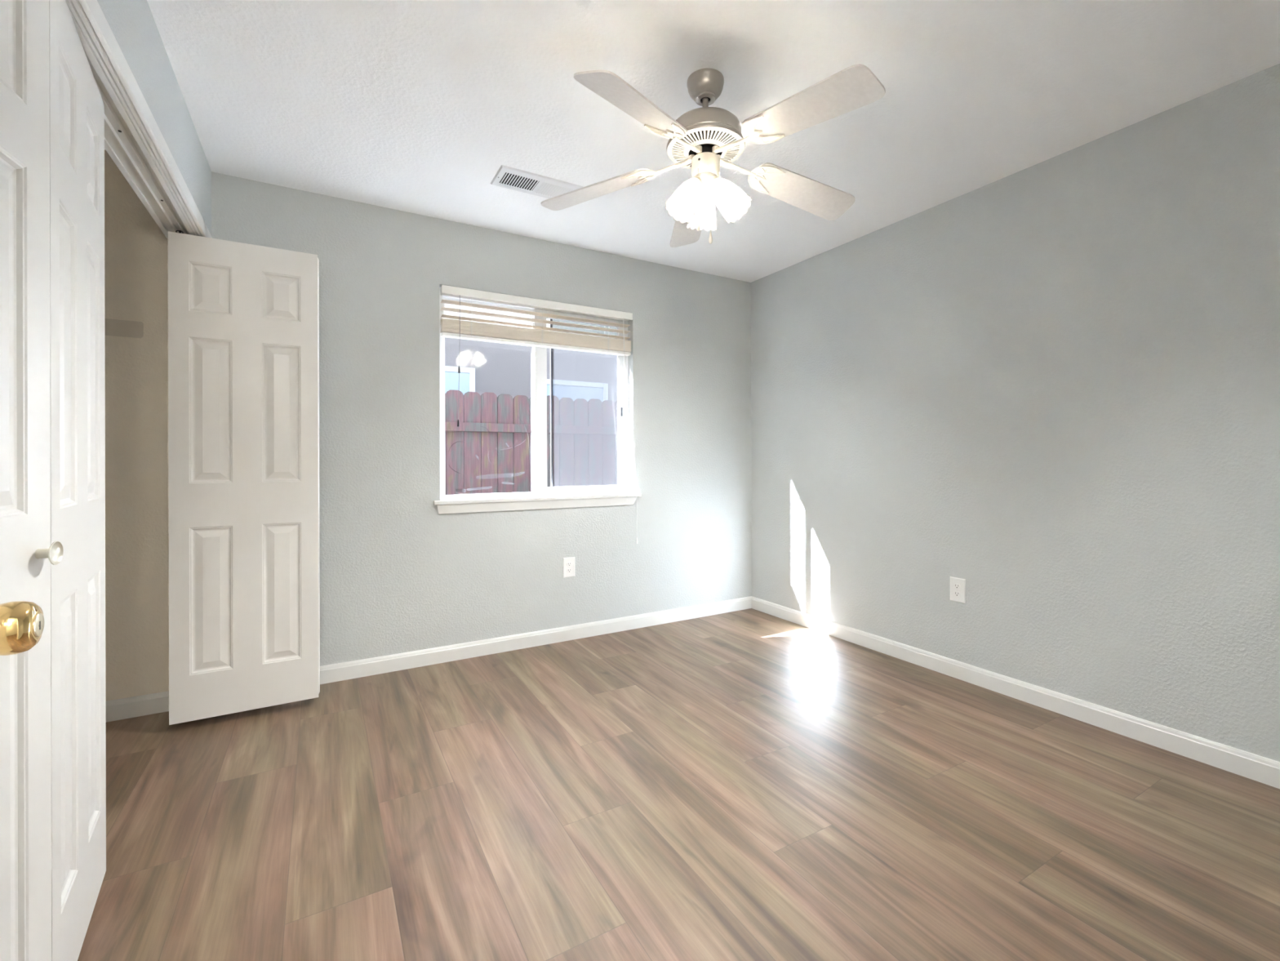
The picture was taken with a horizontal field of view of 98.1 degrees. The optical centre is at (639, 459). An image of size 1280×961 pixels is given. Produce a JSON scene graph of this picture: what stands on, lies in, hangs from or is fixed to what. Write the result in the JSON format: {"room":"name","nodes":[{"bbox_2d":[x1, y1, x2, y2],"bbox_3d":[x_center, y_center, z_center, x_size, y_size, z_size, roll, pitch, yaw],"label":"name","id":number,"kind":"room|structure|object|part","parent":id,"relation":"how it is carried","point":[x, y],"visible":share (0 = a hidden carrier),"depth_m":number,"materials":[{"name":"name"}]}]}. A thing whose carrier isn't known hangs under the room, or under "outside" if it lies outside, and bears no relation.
{"room":"empty bedroom","nodes":[
{"label":"empty bedroom","id":0,"kind":"room"},
{"bbox_2d":[0,600,44,655],"bbox_3d":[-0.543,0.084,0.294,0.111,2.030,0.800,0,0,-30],"label":"door knob","id":1,"kind":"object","parent":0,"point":[21,622],"depth_m":0.59,"materials":[{"name":"gold metal"}]},
{"bbox_2d":[104,149,168,701],"bbox_3d":[-1.182,-0.107,0.199,0.708,2.440,5.140,0,0,-30],"label":"wall","id":2,"kind":"structure","parent":0,"point":[136,248],"depth_m":2.42,"materials":[{"name":"beige paint"}]},
{"bbox_2d":[104,318,143,337],"bbox_3d":[-2.274,-0.568,2.374,0.229,0.072,0.001,0,0,-30],"label":"paint patch","id":3,"kind":"object","parent":2,"relation":"attached to","point":[115,327],"visible":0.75,"depth_m":2.40,"materials":[{"name":"beige paint"}]},
{"bbox_2d":[105,690,168,722],"bbox_3d":[-2.345,1.072,2.324,0.608,0.087,0.012,0,0,-30],"label":"baseboard","id":4,"kind":"structure","parent":2,"relation":"attached to","point":[154,703],"depth_m":2.41,"materials":[{"name":"white paint"}]},
{"bbox_2d":[97,0,211,235],"bbox_3d":[-1.216,-0.107,1.108,0.140,2.440,3.250,0,0,-30],"label":"wall","id":5,"kind":"structure","parent":0,"point":[132,24],"depth_m":1.74,"materials":[{"name":"grey paint"}]},
{"bbox_2d":[84,53,189,238],"bbox_3d":[-1.425,0.062,1.466,0.144,2.102,2.250,0,0,-30],"label":"trim","id":6,"kind":"structure","parent":5,"relation":"attached to","point":[112,145],"depth_m":1.85,"materials":[{"name":"white paint"}]},
{"bbox_2d":[65,0,212,238],"bbox_3d":[-1.379,-0.971,1.501,0.050,0.062,2.382,0,0,-30],"label":"trim","id":7,"kind":"structure","parent":5,"relation":"attached to","point":[100,44],"depth_m":1.48,"materials":[{"name":"white paint"}]},
{"bbox_2d":[94,78,186,234],"bbox_3d":[-1.431,-0.961,1.464,0.028,0.016,2.246,0,0,-30],"label":"door track","id":8,"kind":"object","parent":5,"relation":"attached to","point":[111,118],"visible":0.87,"depth_m":1.78,"materials":[{"name":"white metal"}]},
{"bbox_2d":[0,0,106,960],"bbox_3d":[-1.126,0.072,1.009,0.125,2.007,1.047,0,0,-30],"label":"bifold door","id":9,"kind":"structure","parent":8,"relation":"hanging from","point":[53,704],"depth_m":1.03,"materials":[{"name":"white paint"}]},
{"bbox_3d":[-1.006,0.071,0.777,0.034,2.007,0.526,0,0,-22],"label":"door","id":10,"kind":"part","parent":9,"relation":"part of","materials":[{"name":"white paint"}]},
{"bbox_3d":[-1.065,0.168,0.997,0.026,0.042,0.042,0,0,-22],"label":"knob","id":11,"kind":"part","parent":9,"relation":"part of","materials":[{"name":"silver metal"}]},
{"bbox_3d":[-1.261,0.072,1.232,0.034,2.007,0.526,0,0,-36],"label":"door","id":12,"kind":"part","parent":9,"relation":"part of","materials":[{"name":"white paint"}]},
{"bbox_2d":[168,230,319,724],"bbox_3d":[-1.722,0.065,2.450,0.531,2.023,0.145,0,0,-30],"label":"bifold door","id":13,"kind":"structure","parent":8,"relation":"hanging from","point":[244,548],"depth_m":2.38,"materials":[{"name":"white paint"}]},
{"bbox_3d":[-1.728,0.073,2.467,0.526,2.007,0.034,0,0,-22],"label":"door","id":14,"kind":"part","parent":13,"relation":"part of","materials":[{"name":"white paint"}]},
{"bbox_2d":[211,171,751,666],"bbox_3d":[-0.610,-0.108,3.413,3.492,2.440,0.140,0,0,-30],"label":"wall","id":15,"kind":"structure","parent":0,"point":[398,575],"depth_m":3.16,"materials":[{"name":"grey paint"}]},
{"bbox_2d":[320,595,751,684],"bbox_3d":[-0.560,1.068,3.352,3.232,0.087,0.012,0,0,-30],"label":"baseboard","id":16,"kind":"structure","parent":15,"relation":"attached to","point":[333,673],"depth_m":3.25,"materials":[{"name":"white paint"}]},
{"bbox_2d":[433,287,641,514],"bbox_3d":[-0.595,-0.337,3.402,1.296,1.264,0.167,0,0,-30],"label":"window","id":17,"kind":"structure","parent":15,"relation":"in","point":[543,496],"depth_m":3.41,"materials":[{"name":"white plastic"}]},
{"bbox_3d":[-0.880,-0.359,3.303,0.574,1.138,0.030,0,0,-30],"label":"fixed sash","id":18,"kind":"part","parent":17,"relation":"part of","materials":[{"name":"white plastic"}]},
{"bbox_3d":[-0.576,0.232,3.371,1.296,0.022,0.097,0,0,-30],"label":"sill","id":19,"kind":"part","parent":17,"relation":"part of","materials":[{"name":"white paint"}]},
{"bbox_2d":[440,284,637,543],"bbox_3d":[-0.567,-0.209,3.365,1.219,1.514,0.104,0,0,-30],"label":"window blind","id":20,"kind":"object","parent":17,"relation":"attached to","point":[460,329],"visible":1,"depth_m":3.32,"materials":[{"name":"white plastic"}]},
{"bbox_3d":[-1.005,-0.568,3.083,0.013,0.700,0.003,0,0,-41],"label":"tilt cord","id":21,"kind":"part","parent":20,"relation":"part of","materials":[{"name":"fabric"}]},
{"bbox_3d":[-1.003,-0.717,3.084,0.003,0.402,0.008,0,0,38],"label":"tilt cord","id":22,"kind":"part","parent":20,"relation":"part of","materials":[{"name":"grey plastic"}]},
{"bbox_3d":[-0.965,-0.808,3.160,0.023,0.220,0.064,0,0,-30],"label":"ladder cord","id":23,"kind":"part","parent":20,"relation":"part of","materials":[{"name":"white fabric"}]},
{"bbox_3d":[-0.587,-0.698,3.377,1.190,0.020,0.048,0,0,-30],"label":"rail","id":24,"kind":"part","parent":20,"relation":"part of","materials":[{"name":"white wood"}]},
{"bbox_3d":[-0.601,-0.808,3.369,0.023,0.220,0.064,0,0,-30],"label":"ladder cord","id":25,"kind":"part","parent":20,"relation":"part of","materials":[{"name":"white fabric"}]},
{"bbox_3d":[-0.215,-0.809,3.591,0.023,0.220,0.064,0,0,-30],"label":"ladder cord","id":26,"kind":"part","parent":20,"relation":"part of","materials":[{"name":"white fabric"}]},
{"bbox_3d":[-0.065,-0.207,3.616,0.090,1.435,0.006,0,0,-17],"label":"lift cord","id":27,"kind":"part","parent":20,"relation":"part of","materials":[{"name":"white fabric"}]},
{"bbox_3d":[-0.062,-0.207,3.618,0.095,1.435,0.008,0,0,-17],"label":"lift cord","id":28,"kind":"part","parent":20,"relation":"part of","materials":[{"name":"white fabric"}]},
{"bbox_3d":[-0.381,-0.360,3.556,0.616,1.134,0.024,0,0,-30],"label":"sliding sash","id":29,"kind":"part","parent":17,"relation":"part of","materials":[{"name":"white plastic"}]},
{"bbox_3d":[-0.352,-0.359,3.628,0.490,1.120,0.008,0,0,-30],"label":"screen frame","id":30,"kind":"part","parent":17,"relation":"part of","materials":[{"name":"grey"}]},
{"bbox_2d":[563,556,574,577],"bbox_3d":[-0.437,0.662,3.425,0.079,0.122,0.008,0,0,-30],"label":"wall outlet","id":31,"kind":"object","parent":15,"relation":"attached to","point":[568,562],"visible":1,"depth_m":3.42,"materials":[{"name":"white plastic"}]},
{"bbox_2d":[566,561,572,566],"bbox_3d":[-0.436,0.643,3.423,0.034,0.027,0.003,0,0,-30],"label":"receptacle","id":32,"kind":"object","parent":31,"relation":"attached to","point":[568,563],"depth_m":3.42,"materials":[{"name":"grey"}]},
{"bbox_2d":[566,568,572,573],"bbox_3d":[-0.436,0.682,3.423,0.034,0.027,0.003,0,0,-30],"label":"receptacle","id":33,"kind":"object","parent":31,"relation":"attached to","point":[568,570],"depth_m":3.42,"materials":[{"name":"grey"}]},
{"bbox_2d":[77,608,1279,960],"bbox_3d":[0.359,1.169,1.026,4.200,0.120,5.240,0,0,-30],"label":"floor","id":34,"kind":"structure","parent":0,"point":[746,784],"depth_m":1.70,"materials":[{"name":"brown laminate"}]},
{"bbox_2d":[104,0,1279,282],"bbox_3d":[0.353,-1.381,1.026,4.200,0.100,5.240,0,0,-30],"label":"ceiling","id":35,"kind":"structure","parent":0,"point":[413,106],"depth_m":1.99,"materials":[{"name":"white paint"}]},
{"bbox_2d":[490,164,583,198],"bbox_3d":[-0.497,-1.324,2.680,0.402,0.008,0.195,0,0,-30],"label":"ceiling vent","id":36,"kind":"object","parent":35,"relation":"in","point":[541,184],"visible":0.84,"depth_m":2.65,"materials":[{"name":"white metal"}]},
{"bbox_2d":[540,63,885,247],"bbox_3d":[0.260,-1.036,1.937,1.222,0.590,1.211,0,0,-30],"label":"ceiling fan","id":37,"kind":"object","parent":35,"relation":"hanging from","point":[704,140],"visible":1,"depth_m":1.88,"materials":[{"name":"white wood"}]},
{"bbox_3d":[-0.159,-1.015,2.093,0.435,0.086,0.138,0,0,19],"label":"blade","id":38,"kind":"part","parent":37,"relation":"part of","materials":[{"name":"white wood"}]},
{"bbox_3d":[-0.012,-1.023,1.611,0.135,0.084,0.434,0,0,34],"label":"blade","id":39,"kind":"part","parent":37,"relation":"part of","materials":[{"name":"white wood"}]},
{"bbox_3d":[0.154,-0.898,1.905,0.137,0.156,0.109,0,0,-30],"label":"lamp shade","id":40,"kind":"part","parent":37,"relation":"part of","materials":[{"name":"white glass"}]},
{"bbox_3d":[0.216,-1.023,2.363,0.137,0.078,0.434,0,0,-4],"label":"blade","id":41,"kind":"part","parent":37,"relation":"part of","materials":[{"name":"white wood"}]},
{"bbox_3d":[0.233,-0.897,2.041,0.109,0.138,0.120,0,0,-30],"label":"lamp shade","id":42,"kind":"part","parent":37,"relation":"part of","materials":[{"name":"white glass"}]},
{"bbox_3d":[0.242,-0.893,1.901,0.003,0.228,0.003,0,0,-30],"label":"pull chain","id":43,"kind":"part","parent":37,"relation":"part of","materials":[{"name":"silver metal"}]},
{"bbox_3d":[0.318,-0.899,1.906,0.121,0.159,0.138,0,0,-30],"label":"lamp shade","id":44,"kind":"part","parent":37,"relation":"part of","materials":[{"name":"white glass"}]},
{"bbox_3d":[0.615,-1.016,2.105,0.435,0.096,0.136,0,0,-24],"label":"blade","id":45,"kind":"part","parent":37,"relation":"part of","materials":[{"name":"white wood"}]},
{"bbox_3d":[0.482,-1.021,1.618,0.138,0.079,0.435,0,0,-39],"label":"blade","id":46,"kind":"part","parent":37,"relation":"part of","materials":[{"name":"white wood"}]},
{"bbox_2d":[751,63,1279,761],"bbox_3d":[2.159,-0.115,1.984,0.120,2.440,5.100,0,0,-30],"label":"wall","id":47,"kind":"structure","parent":0,"point":[1051,387],"depth_m":2.41,"materials":[{"name":"grey paint"}]},
{"bbox_2d":[950,576,965,604],"bbox_3d":[1.609,0.659,2.813,0.008,0.122,0.079,0,0,-30],"label":"wall outlet","id":48,"kind":"object","parent":47,"relation":"attached to","point":[957,585],"visible":1,"depth_m":2.81,"materials":[{"name":"white plastic"}]},
{"bbox_2d":[953,582,960,589],"bbox_3d":[1.607,0.640,2.812,0.003,0.027,0.034,0,0,-30],"label":"receptacle","id":49,"kind":"object","parent":48,"relation":"attached to","point":[956,585],"depth_m":2.81,"materials":[{"name":"grey plastic"}]},
{"bbox_2d":[953,591,960,596],"bbox_3d":[1.607,0.679,2.812,0.003,0.027,0.034,0,0,-30],"label":"receptacle","id":50,"kind":"object","parent":48,"relation":"attached to","point":[956,593],"depth_m":2.81,"materials":[{"name":"grey plastic"}]},
{"bbox_2d":[751,595,1279,788],"bbox_3d":[1.613,1.063,2.804,0.012,0.087,3.130,0,0,-30],"label":"baseboard","id":51,"kind":"structure","parent":47,"relation":"attached to","point":[1256,767],"depth_m":2.40,"materials":[{"name":"white paint"}]},
{"label":"outside","id":52,"kind":"structure","parent":0,"visible":0},
{"bbox_3d":[-0.812,1.312,5.025,26.000,0.100,2.860,0,0,-30],"label":"ground","id":53,"kind":"structure","parent":52,"visible":0},
{"bbox_2d":[444,303,617,402],"bbox_3d":[-2.521,-1.884,7.980,22.000,6.300,4.040,0,0,-30],"label":"house","id":54,"kind":"structure","parent":53,"relation":"on","point":[497,368],"depth_m":6.35,"materials":[{"name":"grey paint"}]},
{"bbox_3d":[-2.299,-0.419,5.814,1.002,1.054,0.012,0,0,-30],"label":"pane","id":55,"kind":"part","parent":54,"relation":"part of","materials":[{"name":"blue"}]},
{"bbox_3d":[-0.790,-0.393,6.683,0.765,0.994,0.012,0,0,-30],"label":"pane","id":56,"kind":"part","parent":54,"relation":"part of","materials":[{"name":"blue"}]},
{"bbox_2d":[444,389,617,494],"bbox_3d":[-0.797,0.342,4.995,5.400,1.840,0.146,0,0,-30],"label":"wooden fence","id":57,"kind":"object","parent":53,"relation":"on","point":[491,451],"visible":0.17,"depth_m":4.80,"materials":[{"name":"red wood"}]},
{"bbox_3d":[-0.771,-0.274,4.948,5.400,0.072,0.038,0,0,-30],"label":"rail","id":58,"kind":"part","parent":57,"relation":"part of","materials":[{"name":"red wood"}]}
]}

